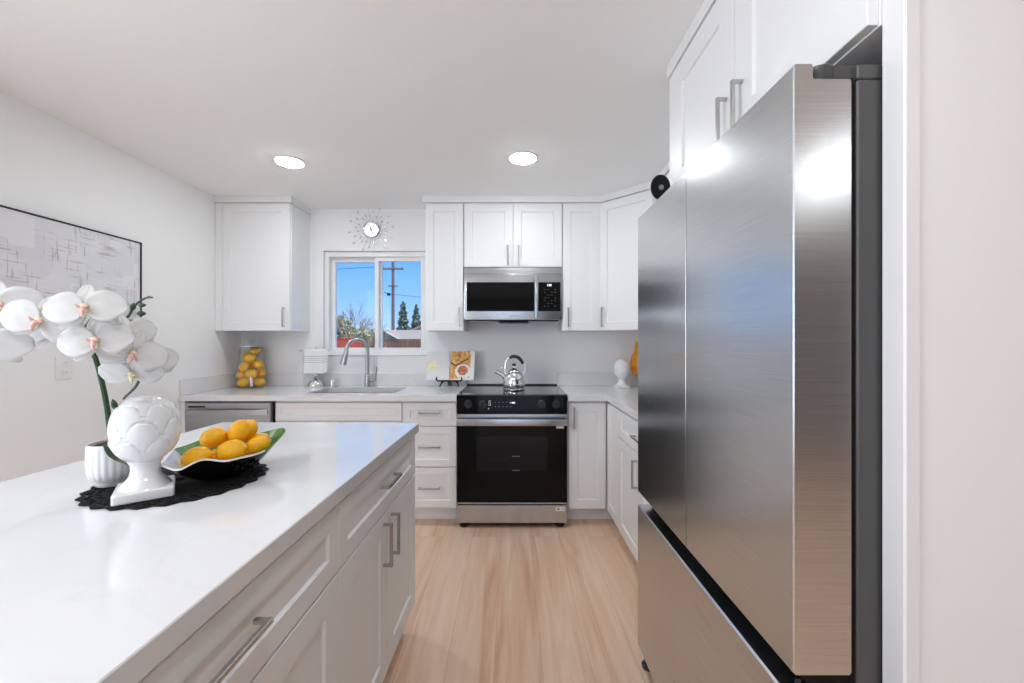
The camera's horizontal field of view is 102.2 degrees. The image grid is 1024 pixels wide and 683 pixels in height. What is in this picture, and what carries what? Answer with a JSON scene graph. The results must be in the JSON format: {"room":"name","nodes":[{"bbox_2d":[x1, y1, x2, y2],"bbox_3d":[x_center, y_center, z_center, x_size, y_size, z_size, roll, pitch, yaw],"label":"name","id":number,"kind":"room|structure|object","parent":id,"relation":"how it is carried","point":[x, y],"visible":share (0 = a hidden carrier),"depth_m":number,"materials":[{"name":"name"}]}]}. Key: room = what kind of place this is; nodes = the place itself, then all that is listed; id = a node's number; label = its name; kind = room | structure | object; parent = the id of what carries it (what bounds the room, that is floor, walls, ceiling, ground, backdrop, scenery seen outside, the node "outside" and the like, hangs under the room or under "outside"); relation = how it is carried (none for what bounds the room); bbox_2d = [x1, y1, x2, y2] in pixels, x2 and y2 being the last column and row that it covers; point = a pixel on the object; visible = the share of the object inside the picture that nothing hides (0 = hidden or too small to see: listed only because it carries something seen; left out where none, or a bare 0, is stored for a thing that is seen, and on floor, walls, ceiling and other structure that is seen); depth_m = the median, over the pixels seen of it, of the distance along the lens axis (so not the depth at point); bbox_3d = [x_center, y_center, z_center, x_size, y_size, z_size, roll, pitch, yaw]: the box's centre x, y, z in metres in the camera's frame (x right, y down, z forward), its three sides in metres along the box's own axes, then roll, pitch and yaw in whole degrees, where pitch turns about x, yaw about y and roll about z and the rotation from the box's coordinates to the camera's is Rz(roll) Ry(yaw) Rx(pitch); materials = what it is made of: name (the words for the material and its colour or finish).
{"room":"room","nodes":[
{"label":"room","id":0,"kind":"room"},
{"bbox_2d":[0,91,240,481],"bbox_3d":[-2.372,0.075,-0.200,0.150,2.413,7.800,0,0,0],"label":"wall","id":1,"kind":"structure","parent":0,"point":[50,167],"depth_m":2.26,"materials":[{"name":"white paint"}]},
{"bbox_2d":[55,356,72,379],"bbox_3d":[-2.292,0.129,2.115,0.010,0.118,0.080,0,0,0],"label":"wall outlet","id":2,"kind":"object","parent":1,"relation":"attached to","point":[63,364],"visible":0.96,"depth_m":2.11,"materials":[{"name":"white plastic"}]},
{"bbox_2d":[61,360,68,365],"bbox_3d":[-2.288,0.104,2.115,0.003,0.034,0.034,0,0,0],"label":"socket","id":3,"kind":"object","parent":2,"relation":"attached to","point":[63,362],"depth_m":2.11,"materials":[{"name":"grey plastic"}]},
{"bbox_2d":[61,369,68,375],"bbox_3d":[-2.288,0.154,2.115,0.003,0.034,0.034,0,0,0],"label":"socket","id":4,"kind":"object","parent":2,"relation":"attached to","point":[64,372],"depth_m":2.11,"materials":[{"name":"grey plastic"}]},
{"bbox_2d":[0,205,141,320],"bbox_3d":[-2.279,-0.370,1.913,0.035,0.480,1.225,0,0,0],"label":"framed canvas","id":5,"kind":"object","parent":1,"relation":"attached to","point":[48,256],"visible":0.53,"depth_m":2.08,"materials":[{"name":"white fabric"}]},
{"bbox_2d":[0,0,703,208],"bbox_3d":[0.800,-1.191,-0.200,6.800,0.120,7.800,0,0,0],"label":"ceiling","id":6,"kind":"structure","parent":0,"point":[386,104],"depth_m":1.81,"materials":[{"name":"white paint"}]},
{"bbox_2d":[271,154,306,168],"bbox_3d":[-1.390,-1.121,2.580,0.196,0.018,0.196,0,0,0],"label":"recessed light","id":7,"kind":"object","parent":6,"relation":"in","point":[287,161],"visible":1,"depth_m":2.55,"materials":[{"name":"white plastic"}]},
{"bbox_2d":[507,150,538,164],"bbox_3d":[0.067,-1.121,2.525,0.196,0.018,0.196,0,0,0],"label":"recessed light","id":8,"kind":"object","parent":6,"relation":"in","point":[521,157],"visible":1,"depth_m":2.50,"materials":[{"name":"white"}]},
{"bbox_2d":[667,0,715,79],"bbox_3d":[0.968,-1.105,1.220,0.663,0.050,0.955,0,0,0],"label":"trim","id":9,"kind":"structure","parent":6,"relation":"attached to","point":[707,5],"depth_m":1.48,"materials":[{"name":"white paint"}]},
{"bbox_2d":[241,209,637,402],"bbox_3d":[-0.449,0.075,3.565,3.697,2.413,0.130,0,0,0],"label":"wall","id":10,"kind":"structure","parent":0,"point":[546,352],"depth_m":3.50,"materials":[{"name":"white paint"}]},
{"bbox_2d":[214,196,310,214],"bbox_3d":[-1.998,-1.105,3.338,0.596,0.050,0.321,0,0,0],"label":"trim","id":11,"kind":"structure","parent":10,"relation":"attached to","point":[217,199],"depth_m":3.18,"materials":[{"name":"white paint"}]},
{"bbox_2d":[215,203,309,331],"bbox_3d":[-2.003,-0.584,3.327,0.583,0.988,0.344,0,0,0],"label":"upper cabinet","id":12,"kind":"object","parent":10,"relation":"attached to","point":[262,250],"visible":1,"depth_m":3.19,"materials":[{"name":"white paint"}]},
{"bbox_2d":[245,373,466,385],"bbox_3d":[-1.339,0.311,3.489,1.911,0.106,0.019,0,0,0],"label":"backsplash","id":13,"kind":"structure","parent":10,"relation":"attached to","point":[272,379],"depth_m":3.48,"materials":[{"name":"white stone"}]},
{"bbox_2d":[348,208,394,252],"bbox_3d":[-1.188,-0.954,3.482,0.395,0.395,0.027,0,0,0],"label":"wall clock","id":14,"kind":"object","parent":10,"relation":"attached to","point":[371,229],"visible":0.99,"depth_m":3.48,"materials":[{"name":"silver metal"}]},
{"bbox_2d":[325,252,427,355],"bbox_3d":[-1.157,-0.333,3.555,0.884,0.888,0.130,0,0,0],"label":"window","id":15,"kind":"structure","parent":10,"relation":"in","point":[331,258],"depth_m":3.55,"materials":[{"name":"white plastic"}]},
{"bbox_2d":[425,203,467,331],"bbox_3d":[-0.523,-0.584,3.327,0.298,0.988,0.344,0,0,0],"label":"upper cabinet","id":16,"kind":"object","parent":10,"relation":"attached to","point":[444,222],"visible":0.98,"depth_m":3.19,"materials":[{"name":"white paint"}]},
{"bbox_2d":[464,203,561,267],"bbox_3d":[0.007,-0.829,3.327,0.759,0.498,0.344,0,0,0],"label":"upper cabinet","id":17,"kind":"object","parent":10,"relation":"attached to","point":[496,235],"visible":0.97,"depth_m":3.19,"materials":[{"name":"white paint"}]},
{"bbox_2d":[464,268,561,323],"bbox_3d":[0.007,-0.365,3.308,0.755,0.423,0.364,0,0,0],"label":"microwave oven","id":18,"kind":"object","parent":17,"relation":"attached to","point":[491,295],"visible":1,"depth_m":3.17,"materials":[{"name":"silver metal"}]},
{"bbox_2d":[422,160,669,205],"bbox_3d":[0.304,-1.105,2.599,1.989,0.050,1.799,0,0,0],"label":"trim","id":19,"kind":"structure","parent":10,"relation":"attached to","point":[642,187],"depth_m":3.18,"materials":[{"name":"white paint"}]},
{"bbox_2d":[558,203,599,331],"bbox_3d":[0.538,-0.584,3.327,0.298,0.988,0.344,0,0,0],"label":"upper cabinet","id":20,"kind":"object","parent":10,"relation":"attached to","point":[580,221],"visible":0.98,"depth_m":3.19,"materials":[{"name":"white paint"}]},
{"bbox_2d":[558,373,637,385],"bbox_3d":[0.832,0.311,3.489,0.892,0.106,0.019,0,0,0],"label":"backsplash","id":21,"kind":"structure","parent":10,"relation":"attached to","point":[564,379],"depth_m":3.48,"materials":[{"name":"white stone"}]},
{"bbox_2d":[596,190,652,331],"bbox_3d":[0.987,-0.584,3.193,0.623,0.988,0.613,0,0,0],"label":"upper cabinet","id":22,"kind":"object","parent":10,"relation":"attached to","point":[619,217],"visible":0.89,"depth_m":3.07,"materials":[{"name":"white paint"}]},
{"bbox_2d":[383,519,653,682],"bbox_3d":[0.800,1.332,-0.200,6.800,0.100,7.800,0,0,0],"label":"floor","id":23,"kind":"structure","parent":0,"point":[495,602],"depth_m":2.03,"materials":[{"name":"brown wood"}]},
{"bbox_2d":[181,401,187,432],"bbox_3d":[-2.281,0.844,3.166,0.027,0.875,0.608,0,0,0],"label":"filler panel","id":24,"kind":"object","parent":23,"relation":"on","point":[182,402],"visible":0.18,"depth_m":2.86,"materials":[{"name":"white paint"}]},
{"bbox_2d":[185,401,276,431],"bbox_3d":[-1.963,0.846,3.135,0.598,0.871,0.649,0,0,0],"label":"dishwasher","id":25,"kind":"object","parent":23,"relation":"on","point":[198,414],"visible":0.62,"depth_m":2.85,"materials":[{"name":"silver metal"}]},
{"bbox_2d":[138,504,337,682],"bbox_3d":[-0.740,0.844,0.612,0.640,0.875,0.911,0,0,1],"label":"base cabinet","id":26,"kind":"object","parent":23,"relation":"on","point":[282,626],"visible":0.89,"depth_m":0.80,"materials":[{"name":"white paint"}]},
{"bbox_2d":[0,422,418,682],"bbox_3d":[-0.886,0.384,0.929,0.900,0.040,1.900,0,0,1],"label":"countertop","id":27,"kind":"structure","parent":26,"relation":"on","point":[87,595],"depth_m":0.72,"materials":[{"name":"white stone"}]},
{"bbox_2d":[74,462,268,510],"bbox_3d":[-0.865,0.361,1.085,0.391,0.004,0.391,0,0,0],"label":"placemat","id":28,"kind":"object","parent":27,"relation":"on","point":[186,489],"visible":0.43,"depth_m":1.00,"materials":[{"name":"black fabric"}]},
{"bbox_2d":[0,281,179,487],"bbox_3d":[-0.911,0.120,0.930,0.305,0.479,0.346,0,0,0],"label":"orchid plant","id":29,"kind":"object","parent":28,"relation":"on","point":[127,351],"visible":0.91,"depth_m":0.82,"materials":[{"name":"white plant"}]},
{"bbox_2d":[107,395,180,506],"bbox_3d":[-0.866,0.243,0.976,0.130,0.233,0.133,0,0,-38],"label":"sculpture","id":30,"kind":"object","parent":28,"relation":"on","point":[141,430],"visible":1,"depth_m":0.94,"materials":[{"name":"white ceramic"}]},
{"bbox_2d":[161,428,285,480],"bbox_3d":[-0.780,0.312,1.122,0.256,0.094,0.273,0,0,-16],"label":"dish","id":31,"kind":"object","parent":28,"relation":"on","point":[202,469],"visible":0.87,"depth_m":1.06,"materials":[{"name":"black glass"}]},
{"bbox_2d":[180,446,212,466],"bbox_3d":[-0.805,0.294,1.055,0.066,0.056,0.058,0,0,13],"label":"lemon","id":32,"kind":"object","parent":31,"relation":"in","point":[194,454],"visible":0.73,"depth_m":1.04,"materials":[{"name":"yellow food"}]},
{"bbox_2d":[199,427,226,446],"bbox_3d":[-0.804,0.255,1.112,0.062,0.053,0.054,0,0,21],"label":"lemon","id":33,"kind":"object","parent":31,"relation":"in","point":[212,437],"visible":0.99,"depth_m":1.09,"materials":[{"name":"yellow food"}]},
{"bbox_2d":[215,439,246,459],"bbox_3d":[-0.737,0.284,1.085,0.067,0.057,0.061,0,0,23],"label":"lemon","id":34,"kind":"object","parent":31,"relation":"in","point":[231,449],"visible":0.87,"depth_m":1.07,"materials":[{"name":"yellow food"}]},
{"bbox_2d":[227,419,250,440],"bbox_3d":[-0.754,0.246,1.140,0.054,0.066,0.054,0,0,12],"label":"lemon","id":35,"kind":"object","parent":31,"relation":"in","point":[240,429],"visible":0.86,"depth_m":1.12,"materials":[{"name":"yellow food"}]},
{"bbox_2d":[243,419,257,441],"bbox_3d":[-0.768,0.256,1.198,0.051,0.062,0.055,0,0,13],"label":"lemon","id":36,"kind":"object","parent":31,"relation":"in","point":[254,426],"visible":0.48,"depth_m":1.19,"materials":[{"name":"yellow food"}]},
{"bbox_2d":[246,436,270,453],"bbox_3d":[-0.705,0.284,1.146,0.050,0.047,0.057,0,0,24],"label":"lemon","id":37,"kind":"object","parent":31,"relation":"in","point":[257,444],"visible":0.81,"depth_m":1.13,"materials":[{"name":"yellow food"}]},
{"bbox_2d":[251,433,270,439],"bbox_3d":[-0.737,0.286,1.208,0.058,0.042,0.042,0,0,-17],"label":"lemon","id":38,"kind":"object","parent":31,"relation":"in","point":[257,434],"visible":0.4,"depth_m":1.20,"materials":[{"name":"yellow food"}]},
{"bbox_2d":[275,401,402,422],"bbox_3d":[-1.212,0.844,3.166,0.888,0.875,0.625,0,0,0],"label":"base cabinet","id":39,"kind":"object","parent":23,"relation":"on","point":[285,411],"visible":0.07,"depth_m":2.88,"materials":[{"name":"white paint"}]},
{"bbox_2d":[179,373,466,400],"bbox_3d":[-1.339,0.331,3.171,1.911,0.146,0.653,0,0,0],"label":"countertop","id":40,"kind":"structure","parent":39,"relation":"on","point":[281,386],"depth_m":3.20,"materials":[{"name":"white stone"}]},
{"bbox_2d":[234,345,267,385],"bbox_3d":[-2.115,0.169,3.352,0.232,0.387,0.232,0,0,14],"label":"dispenser","id":41,"kind":"object","parent":40,"relation":"on","point":[250,379],"visible":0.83,"depth_m":3.25,"materials":[{"name":"clear glass"}]},
{"bbox_2d":[236,371,245,378],"bbox_3d":[-2.175,0.262,3.319,0.077,0.070,0.079,0,0,26],"label":"lemon","id":42,"kind":"object","parent":41,"relation":"in","point":[240,375],"visible":0.85,"depth_m":3.29,"materials":[{"name":"yellow food"}]},
{"bbox_2d":[237,378,248,386],"bbox_3d":[-2.137,0.320,3.283,0.069,0.069,0.091,0,0,25],"label":"lemon","id":43,"kind":"object","parent":41,"relation":"in","point":[244,382],"visible":1,"depth_m":3.26,"materials":[{"name":"yellow food"}]},
{"bbox_2d":[238,362,248,371],"bbox_3d":[-2.143,0.194,3.301,0.068,0.077,0.080,0,0,12],"label":"lemon","id":44,"kind":"object","parent":41,"relation":"in","point":[243,366],"visible":1,"depth_m":3.28,"materials":[{"name":"yellow food"}]},
{"bbox_2d":[243,354,256,361],"bbox_3d":[-2.103,0.126,3.315,0.074,0.069,0.082,0,0,23],"label":"lemon","id":45,"kind":"object","parent":41,"relation":"in","point":[249,357],"visible":1,"depth_m":3.29,"materials":[{"name":"yellow food"}]},
{"bbox_2d":[247,362,254,368],"bbox_3d":[-2.137,0.183,3.394,0.074,0.070,0.081,0,0,27],"label":"lemon","id":46,"kind":"object","parent":41,"relation":"in","point":[251,366],"visible":0.32,"depth_m":3.37,"materials":[{"name":"food"}]},
{"bbox_2d":[245,370,257,377],"bbox_3d":[-2.086,0.254,3.305,0.075,0.069,0.081,0,0,25],"label":"lemon","id":47,"kind":"object","parent":41,"relation":"in","point":[250,373],"visible":0.96,"depth_m":3.28,"materials":[{"name":"yellow food"}]},
{"bbox_2d":[248,347,260,354],"bbox_3d":[-2.092,0.066,3.358,0.073,0.070,0.083,0,0,14],"label":"lemon","id":48,"kind":"object","parent":41,"relation":"in","point":[253,350],"visible":0.9,"depth_m":3.33,"materials":[{"name":"yellow food"}]},
{"bbox_2d":[253,360,262,368],"bbox_3d":[-2.065,0.177,3.361,0.079,0.078,0.068,0,0,26],"label":"lemon","id":49,"kind":"object","parent":41,"relation":"in","point":[258,364],"visible":0.97,"depth_m":3.34,"materials":[{"name":"yellow food"}]},
{"bbox_2d":[253,378,264,385],"bbox_3d":[-2.046,0.320,3.345,0.081,0.069,0.075,0,0,26],"label":"lemon","id":50,"kind":"object","parent":41,"relation":"in","point":[258,381],"visible":1,"depth_m":3.32,"materials":[{"name":"yellow food"}]},
{"bbox_2d":[257,369,266,376],"bbox_3d":[-2.061,0.249,3.399,0.074,0.070,0.081,0,0,-19],"label":"lemon","id":51,"kind":"object","parent":41,"relation":"in","point":[261,372],"visible":0.94,"depth_m":3.37,"materials":[{"name":"yellow food"}]},
{"bbox_2d":[299,347,329,386],"bbox_3d":[-1.618,0.202,3.405,0.254,0.324,0.124,0,0,0],"label":"towel stand","id":52,"kind":"object","parent":40,"relation":"on","point":[315,382],"visible":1,"depth_m":3.37,"materials":[{"name":"silver metal"}]},
{"bbox_2d":[302,349,327,373],"bbox_3d":[-1.616,0.155,3.386,0.228,0.199,0.044,0,0,0],"label":"hand towel","id":53,"kind":"object","parent":52,"relation":"hanging from","point":[314,361],"visible":1,"depth_m":3.37,"materials":[{"name":"white fabric"}]},
{"bbox_2d":[329,379,335,386],"bbox_3d":[-1.485,0.334,3.420,0.052,0.060,0.052,0,0,0],"label":"air gap","id":54,"kind":"object","parent":40,"relation":"on","point":[332,381],"visible":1,"depth_m":3.40,"materials":[{"name":"silver metal"}]},
{"bbox_2d":[340,337,377,386],"bbox_3d":[-1.245,0.161,3.349,0.287,0.405,0.086,0,0,-32],"label":"kitchen faucet","id":55,"kind":"object","parent":40,"relation":"on","point":[367,380],"visible":1,"depth_m":3.38,"materials":[{"name":"silver metal"}]},
{"bbox_2d":[436,372,461,386],"bbox_3d":[-0.512,0.282,3.407,0.220,0.161,0.116,0,0,0],"label":"easel","id":56,"kind":"object","parent":40,"relation":"on","point":[449,381],"visible":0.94,"depth_m":3.39,"materials":[{"name":"black metal"}]},
{"bbox_2d":[426,351,474,379],"bbox_3d":[-0.502,0.187,3.388,0.401,0.238,0.089,0,0,0],"label":"book","id":57,"kind":"object","parent":56,"relation":"on","point":[462,364],"visible":1,"depth_m":3.38,"materials":[{"name":"white paper"}]},
{"bbox_2d":[427,361,436,369],"bbox_3d":[-0.652,0.188,3.378,0.078,0.069,0.014,0,0,-10],"label":"photo","id":58,"kind":"object","parent":57,"relation":"attached to","point":[431,365],"depth_m":3.38},
{"bbox_2d":[450,351,470,378],"bbox_3d":[-0.422,0.186,3.387,0.169,0.230,0.046,0,0,10],"label":"photo","id":59,"kind":"object","parent":57,"relation":"attached to","point":[460,366],"depth_m":3.39},
{"bbox_2d":[337,435,414,682],"bbox_3d":[-0.728,0.844,1.463,0.640,0.875,0.787,0,0,1],"label":"base cabinet","id":60,"kind":"object","parent":23,"relation":"on","point":[376,571],"visible":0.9,"depth_m":1.36,"materials":[{"name":"white paint"}]},
{"bbox_2d":[403,401,456,518],"bbox_3d":[-0.576,0.844,3.166,0.382,0.875,0.625,0,0,0],"label":"base cabinet","id":61,"kind":"object","parent":23,"relation":"on","point":[435,474],"visible":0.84,"depth_m":2.89,"materials":[{"name":"white paint"}]},
{"bbox_2d":[456,384,567,526],"bbox_3d":[0.000,0.815,3.144,0.762,0.934,0.698,0,0,0],"label":"range","id":62,"kind":"object","parent":23,"relation":"on","point":[512,445],"visible":1,"depth_m":2.85,"materials":[{"name":"silver metal"}]},
{"bbox_2d":[494,355,525,390],"bbox_3d":[-0.006,0.225,3.130,0.216,0.267,0.170,0,0,26],"label":"tea kettle","id":63,"kind":"object","parent":62,"relation":"on","point":[513,380],"visible":1,"depth_m":3.07,"materials":[{"name":"silver metal"}]},
{"bbox_2d":[457,385,566,395],"bbox_3d":[0.000,0.366,3.159,0.762,0.014,0.606,0,0,0],"label":"cooktop","id":64,"kind":"object","parent":62,"relation":"in","point":[470,390],"depth_m":3.03,"materials":[{"name":"black glass"}]},
{"bbox_2d":[567,401,611,518],"bbox_3d":[0.567,0.844,3.166,0.361,0.875,0.625,0,0,0],"label":"base cabinet","id":65,"kind":"object","parent":23,"relation":"on","point":[587,420],"visible":0.73,"depth_m":2.88,"materials":[{"name":"white paint"}]},
{"bbox_2d":[607,403,620,527],"bbox_3d":[0.980,0.844,2.785,0.638,0.875,0.426,0,0,0],"label":"base cabinet","id":66,"kind":"object","parent":23,"relation":"on","point":[612,411],"visible":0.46,"depth_m":2.74,"materials":[{"name":"white paint"}]},
{"bbox_2d":[618,410,648,562],"bbox_3d":[0.964,0.844,2.136,0.670,0.875,0.868,0,0,0],"label":"base cabinet","id":67,"kind":"object","parent":23,"relation":"on","point":[629,497],"visible":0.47,"depth_m":2.35,"materials":[{"name":"white paint"}]},
{"bbox_2d":[558,373,637,419],"bbox_3d":[0.842,0.331,2.601,0.912,0.146,1.794,0,0,0],"label":"countertop","id":68,"kind":"structure","parent":67,"relation":"on","point":[577,386],"depth_m":3.20,"materials":[{"name":"white stone"}]},
{"bbox_2d":[613,359,629,388],"bbox_3d":[0.876,0.249,3.300,0.122,0.229,0.125,0,0,-10],"label":"sculpture","id":69,"kind":"object","parent":68,"relation":"on","point":[621,367],"visible":1,"depth_m":3.26,"materials":[{"name":"white ceramic"}]},
{"bbox_2d":[630,342,637,375],"bbox_3d":[1.045,0.178,3.360,0.166,0.370,0.166,0,0,0],"label":"glass vase","id":70,"kind":"object","parent":68,"relation":"on","point":[634,357],"visible":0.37,"depth_m":3.33,"materials":[{"name":"orange glass"}]},
{"bbox_2d":[638,64,881,682],"bbox_3d":[0.888,0.387,1.201,0.764,1.788,0.918,0,0,0],"label":"refrigerator","id":71,"kind":"object","parent":23,"relation":"on","point":[760,266],"visible":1,"depth_m":0.81,"materials":[{"name":"grey metal"}]},
{"bbox_2d":[650,174,669,200],"bbox_3d":[0.575,-0.579,1.623,0.075,0.142,0.069,0,0,0],"label":"security camera","id":72,"kind":"object","parent":71,"relation":"on","point":[660,184],"visible":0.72,"depth_m":1.59,"materials":[{"name":"black plastic"}]},
{"bbox_2d":[882,0,1023,682],"bbox_3d":[1.030,0.075,0.718,0.739,2.411,0.045,0,0,0],"label":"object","id":73,"kind":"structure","parent":23,"relation":"on","point":[953,70],"depth_m":0.70,"materials":[{"name":"white paint"}]},
{"label":"outside","id":74,"kind":"structure","parent":0,"visible":0},
{"bbox_3d":[-5.000,1.967,36.850,70.000,0.130,66.300,0,0,0],"label":"ground","id":75,"kind":"structure","parent":74,"visible":0},
{"bbox_2d":[337,315,356,337],"bbox_3d":[-7.484,0.351,18.010,1.515,3.091,1.079,0,0,0],"label":"shrub","id":76,"kind":"object","parent":75,"relation":"on","point":[347,321],"visible":0.2,"depth_m":17.90,"materials":[{"name":"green plant"}]},
{"bbox_2d":[337,338,361,347],"bbox_3d":[-7.540,0.862,14.020,4.920,2.040,0.080,0,0,0],"label":"fence","id":77,"kind":"object","parent":75,"relation":"on","point":[341,342],"visible":0.07,"depth_m":14.00,"materials":[{"name":"red wood"}]},
{"bbox_2d":[337,300,388,343],"bbox_3d":[-6.121,0.079,16.565,2.460,3.634,1.446,0,0,0],"label":"bare tree","id":78,"kind":"object","parent":75,"relation":"on","point":[352,313],"visible":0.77,"depth_m":16.53,"materials":[{"name":"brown plant"}]},
{"bbox_2d":[351,327,374,347],"bbox_3d":[-6.747,0.575,19.214,1.452,2.646,1.021,0,0,0],"label":"shrub","id":79,"kind":"object","parent":75,"relation":"on","point":[366,334],"visible":0.23,"depth_m":19.02,"materials":[{"name":"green plant"}]},
{"bbox_2d":[345,262,420,329],"bbox_3d":[-11.500,-3.063,34.317,29.003,9.910,1.666,0,0,0],"label":"utility pole","id":80,"kind":"object","parent":75,"relation":"on","point":[394,267],"visible":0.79,"depth_m":34.88,"materials":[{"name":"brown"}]},
{"bbox_2d":[364,339,420,347],"bbox_3d":[-1.742,0.879,14.020,6.515,2.005,0.080,0,0,0],"label":"fence","id":81,"kind":"object","parent":75,"relation":"on","point":[387,343],"visible":0.07,"depth_m":14.00,"materials":[{"name":"brown wood"}]},
{"bbox_2d":[374,329,420,345],"bbox_3d":[-5.250,0.577,23.870,5.700,2.630,5.060,0,0,0],"label":"house","id":82,"kind":"structure","parent":75,"relation":"on","point":[390,334],"depth_m":22.70,"materials":[{"name":"paint"}]},
{"bbox_2d":[396,301,410,329],"bbox_3d":[-10.518,-1.080,40.024,1.981,5.943,2.051,0,0,0],"label":"conifer tree","id":83,"kind":"object","parent":75,"relation":"on","point":[402,323],"visible":0.45,"depth_m":39.82,"materials":[{"name":"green plant"}]},
{"bbox_2d":[410,304,420,328],"bbox_3d":[-10.123,-1.074,43.501,2.285,5.932,2.258,0,0,0],"label":"conifer tree","id":84,"kind":"object","parent":75,"relation":"on","point":[416,322],"visible":0.38,"depth_m":43.33,"materials":[{"name":"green plant"}]},
{"bbox_3d":[1.360,0.076,2.100,0.120,2.413,2.800,0,0,0],"label":"wall","id":85,"kind":"structure","parent":0,"visible":0},
{"bbox_2d":[653,171,669,203],"bbox_3d":[1.127,-0.584,2.296,0.344,0.988,1.187,0,0,0],"label":"upper cabinet","id":86,"kind":"object","parent":85,"relation":"attached to","point":[668,174],"visible":0.02,"depth_m":2.60,"materials":[{"name":"white paint"}]},
{"bbox_2d":[670,0,881,186],"bbox_3d":[0.954,-0.824,1.217,0.690,0.508,0.950,0,0,0],"label":"upper cabinet","id":87,"kind":"object","parent":85,"relation":"attached to","point":[741,49],"visible":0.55,"depth_m":1.12,"materials":[{"name":"white paint"}]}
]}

